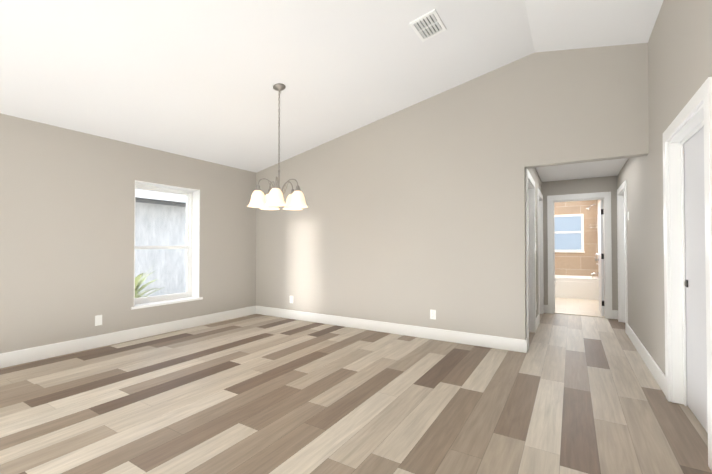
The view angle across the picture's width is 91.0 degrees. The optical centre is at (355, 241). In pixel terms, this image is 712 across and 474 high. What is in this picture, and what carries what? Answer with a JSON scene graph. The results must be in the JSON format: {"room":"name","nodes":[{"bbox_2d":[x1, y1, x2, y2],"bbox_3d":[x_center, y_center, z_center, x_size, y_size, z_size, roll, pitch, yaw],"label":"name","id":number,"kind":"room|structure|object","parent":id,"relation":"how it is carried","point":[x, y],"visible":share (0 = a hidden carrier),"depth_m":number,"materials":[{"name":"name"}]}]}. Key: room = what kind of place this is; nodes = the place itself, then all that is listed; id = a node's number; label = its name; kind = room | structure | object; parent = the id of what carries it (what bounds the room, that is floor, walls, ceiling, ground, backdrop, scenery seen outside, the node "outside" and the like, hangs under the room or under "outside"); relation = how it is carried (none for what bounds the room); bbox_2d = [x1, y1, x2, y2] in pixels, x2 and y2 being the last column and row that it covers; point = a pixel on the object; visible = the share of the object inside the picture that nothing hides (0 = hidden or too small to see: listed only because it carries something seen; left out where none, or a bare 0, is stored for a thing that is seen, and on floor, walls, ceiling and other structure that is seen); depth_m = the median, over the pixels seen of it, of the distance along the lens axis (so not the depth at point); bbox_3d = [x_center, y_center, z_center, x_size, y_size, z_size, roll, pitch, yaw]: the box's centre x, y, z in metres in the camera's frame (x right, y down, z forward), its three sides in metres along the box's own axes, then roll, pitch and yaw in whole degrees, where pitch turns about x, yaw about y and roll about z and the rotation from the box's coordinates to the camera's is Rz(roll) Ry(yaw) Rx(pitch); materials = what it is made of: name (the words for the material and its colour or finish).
{"room":"empty living room","nodes":[
{"label":"empty living room","id":0,"kind":"room"},
{"bbox_2d":[0,113,255,353],"bbox_3d":[-3.797,-0.638,3.007,0.270,3.700,7.650,0,-1,32],"label":"wall","id":1,"kind":"structure","parent":0,"point":[67,200],"depth_m":3.98,"materials":[{"name":"beige paint"}]},
{"bbox_2d":[95,315,101,325],"bbox_3d":[-2.985,0.916,4.054,0.011,0.118,0.072,0,-1,32],"label":"electrical outlet","id":2,"kind":"object","parent":1,"relation":"attached to","point":[98,319],"visible":1,"depth_m":4.05,"materials":[{"name":"white plastic"}]},
{"bbox_2d":[0,306,255,367],"bbox_3d":[-3.653,1.141,2.941,0.020,0.140,7.330,0,-1,32],"label":"baseboard","id":3,"kind":"structure","parent":1,"relation":"attached to","point":[13,358],"depth_m":4.13,"materials":[{"name":"white wood"}]},
{"bbox_2d":[131,180,202,309],"bbox_3d":[-2.641,0.045,4.835,0.290,1.617,0.980,0,-1,32],"label":"window","id":4,"kind":"structure","parent":1,"relation":"in","point":[192,256],"depth_m":5.09,"materials":[{"name":"white"}]},
{"bbox_2d":[0,0,534,172],"bbox_3d":[-1.920,-1.728,1.864,4.540,1.031,7.650,0,-1,32],"label":"ceiling","id":5,"kind":"structure","parent":0,"point":[198,79],"depth_m":3.29,"materials":[{"name":"white paint"}]},
{"bbox_2d":[247,83,307,209],"bbox_3d":[-0.797,-0.996,3.695,0.623,1.286,0.603,0,-1,32],"label":"chandelier","id":6,"kind":"object","parent":5,"relation":"hanging from","point":[272,199],"visible":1,"depth_m":3.57,"materials":[{"name":"white glass"}]},
{"bbox_2d":[409,9,445,41],"bbox_3d":[0.647,-1.924,3.133,0.233,0.058,0.315,0,-1,32],"label":"ceiling vent","id":7,"kind":"object","parent":5,"relation":"in","point":[428,25],"visible":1,"depth_m":3.12,"materials":[{"name":"white metal"}]},
{"bbox_2d":[0,297,711,473],"bbox_3d":[0.035,1.273,3.967,5.620,0.104,13.350,0,-1,32],"label":"floor","id":8,"kind":"structure","parent":0,"point":[267,394],"depth_m":2.55,"materials":[{"name":"brown wood"}]},
{"bbox_2d":[555,275,598,299],"bbox_3d":[4.816,1.052,8.236,1.492,0.460,0.761,0,-1,32],"label":"bathtub","id":9,"kind":"object","parent":8,"relation":"on","point":[577,287],"visible":0.73,"depth_m":7.76,"materials":[{"name":"white ceramic"}]},
{"bbox_2d":[256,43,648,339],"bbox_3d":[0.549,-0.615,4.750,5.300,3.700,0.120,0,-1,32],"label":"wall","id":10,"kind":"structure","parent":0,"point":[414,214],"depth_m":4.32,"materials":[{"name":"beige paint"}]},
{"bbox_2d":[256,306,527,352],"bbox_3d":[0.079,1.168,4.939,4.216,0.140,0.020,0,-1,32],"label":"baseboard","id":11,"kind":"structure","parent":10,"relation":"attached to","point":[504,343],"depth_m":4.56,"materials":[{"name":"white wood"}]},
{"bbox_2d":[430,310,435,319],"bbox_3d":[0.967,0.921,4.397,0.072,0.118,0.011,0,-1,32],"label":"electrical outlet","id":12,"kind":"object","parent":10,"relation":"attached to","point":[432,314],"visible":1,"depth_m":4.39,"materials":[{"name":"white plastic"}]},
{"bbox_2d":[527,168,541,317],"bbox_3d":[2.586,-0.109,5.150,0.120,2.700,2.710,0,-1,32],"label":"wall","id":13,"kind":"structure","parent":0,"point":[535,177],"depth_m":5.16,"materials":[{"name":"beige paint"}]},
{"bbox_2d":[525,169,535,349],"bbox_3d":[2.145,0.206,4.413,0.139,2.050,1.006,0,-1,32],"label":"door frame","id":14,"kind":"structure","parent":13,"relation":"attached to","point":[530,263],"depth_m":4.74,"materials":[{"name":"white wood"}]},
{"bbox_2d":[536,314,538,329],"bbox_3d":[2.604,1.169,5.033,0.016,0.140,0.554,0,-1,32],"label":"baseboard","id":15,"kind":"structure","parent":13,"relation":"attached to","point":[537,319],"depth_m":5.01,"materials":[{"name":"white wood"}]},
{"bbox_2d":[537,188,543,322],"bbox_3d":[2.954,0.223,5.723,0.139,2.050,0.966,0,-1,32],"label":"door frame","id":16,"kind":"structure","parent":13,"relation":"attached to","point":[540,251],"depth_m":6.03,"materials":[{"name":"white wood"}]},
{"bbox_2d":[554,200,597,275],"bbox_3d":[5.104,-0.063,8.614,1.850,2.700,0.150,0,-1,32],"label":"wall","id":17,"kind":"structure","parent":0,"point":[579,264],"depth_m":8.33,"materials":[{"name":"tile"}]},
{"bbox_2d":[554,214,584,252],"bbox_3d":[5.026,-0.188,8.585,0.990,0.930,0.082,0,-1,32],"label":"bathroom window","id":18,"kind":"structure","parent":17,"relation":"in","point":[569,233],"depth_m":8.50,"materials":[{"name":"white"}]},
{"bbox_2d":[542,176,617,309],"bbox_3d":[3.491,-0.097,6.113,1.730,2.700,0.120,0,-1,32],"label":"wall","id":19,"kind":"structure","parent":0,"point":[587,185],"depth_m":5.83,"materials":[{"name":"beige paint"}]},
{"bbox_2d":[547,192,611,318],"bbox_3d":[3.767,0.226,5.927,0.906,2.050,0.139,0,-1,32],"label":"door frame","id":20,"kind":"structure","parent":19,"relation":"attached to","point":[605,197],"depth_m":5.83,"materials":[{"name":"white painted wood"}]},
{"bbox_2d":[595,200,603,315],"bbox_3d":[4.279,0.276,6.108,0.143,1.939,0.722,0,-1,32],"label":"bathroom door","id":21,"kind":"structure","parent":19,"relation":"in","point":[600,259],"depth_m":5.83,"materials":[{"name":"white wood"}]},
{"bbox_2d":[536,158,627,181],"bbox_3d":[3.092,-1.123,4.851,1.310,0.120,2.710,0,-1,32],"label":"ceiling","id":22,"kind":"structure","parent":0,"point":[603,168],"depth_m":5.23,"materials":[{"name":"white paint"}]},
{"bbox_2d":[525,0,663,51],"bbox_3d":[0.472,-2.083,0.394,1.080,0.360,7.650,0,-1,32],"label":"ceiling","id":23,"kind":"structure","parent":0,"point":[555,25],"depth_m":3.17,"materials":[{"name":"white paint"}]},
{"bbox_2d":[597,200,603,276],"bbox_3d":[4.957,-0.085,6.948,0.110,2.700,2.840,0,-1,32],"label":"wall","id":24,"kind":"structure","parent":0,"point":[603,224],"depth_m":8.01,"materials":[{"name":"paint"}]},
{"bbox_2d":[591,253,598,274],"bbox_3d":[5.379,0.491,7.878,0.157,0.538,0.150,0,-1,32],"label":"tub faucet","id":25,"kind":"object","parent":24,"relation":"attached to","point":[596,264],"visible":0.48,"depth_m":7.85,"materials":[{"name":"silver metal"}]},
{"bbox_2d":[617,0,711,373],"bbox_3d":[1.591,-0.661,1.276,0.120,3.700,10.360,0,-1,32],"label":"wall","id":26,"kind":"structure","parent":0,"point":[680,56],"depth_m":2.98,"materials":[{"name":"beige paint"}]},
{"bbox_2d":[617,180,627,333],"bbox_3d":[3.908,0.214,5.041,0.139,2.050,0.966,0,-1,32],"label":"door frame","id":27,"kind":"structure","parent":26,"relation":"attached to","point":[622,251],"depth_m":5.38,"materials":[{"name":"white wood"}]},
{"bbox_2d":[627,324,665,395],"bbox_3d":[3.006,1.151,3.676,0.016,0.140,2.284,0,-1,32],"label":"baseboard","id":28,"kind":"structure","parent":26,"relation":"attached to","point":[655,370],"depth_m":3.32,"materials":[{"name":"white wood"}]},
{"bbox_2d":[663,77,711,470],"bbox_3d":[2.174,0.177,2.228,0.139,2.050,1.076,0,-1,32],"label":"door frame","id":29,"kind":"structure","parent":26,"relation":"attached to","point":[692,118],"depth_m":2.59,"materials":[{"name":"white wood"}]},
{"bbox_2d":[683,126,707,432],"bbox_3d":[2.208,0.224,2.206,0.051,1.939,0.884,0,-1,32],"label":"door","id":30,"kind":"structure","parent":26,"relation":"in","point":[695,290],"depth_m":2.36,"materials":[{"name":"white wood"}]},
{"label":"outside","id":31,"kind":"structure","parent":0,"visible":0},
{"bbox_3d":[-4.981,1.559,6.498,5.440,0.100,18.000,0,-1,32],"label":"ground","id":32,"kind":"structure","parent":31,"visible":0},
{"bbox_2d":[135,270,161,297],"bbox_3d":[-3.240,0.929,5.007,0.908,1.121,0.871,0,-1,32],"label":"plant","id":33,"kind":"object","parent":32,"relation":"on","point":[137,282],"depth_m":5.06,"materials":[{"name":"green plant"}]},
{"bbox_2d":[135,202,185,303],"bbox_3d":[-5.700,0.275,6.959,0.250,2.480,18.000,0,-1,32],"label":"wall","id":34,"kind":"structure","parent":32,"relation":"on","point":[160,258],"depth_m":8.39,"materials":[{"name":"paint"}]},
{"bbox_2d":[135,189,185,206],"bbox_3d":[-6.194,-1.563,7.288,2.590,1.335,18.000,0,-1,32],"label":"soffit","id":35,"kind":"structure","parent":34,"relation":"on","point":[166,196],"depth_m":7.97,"materials":[{"name":"grey"}]}
]}

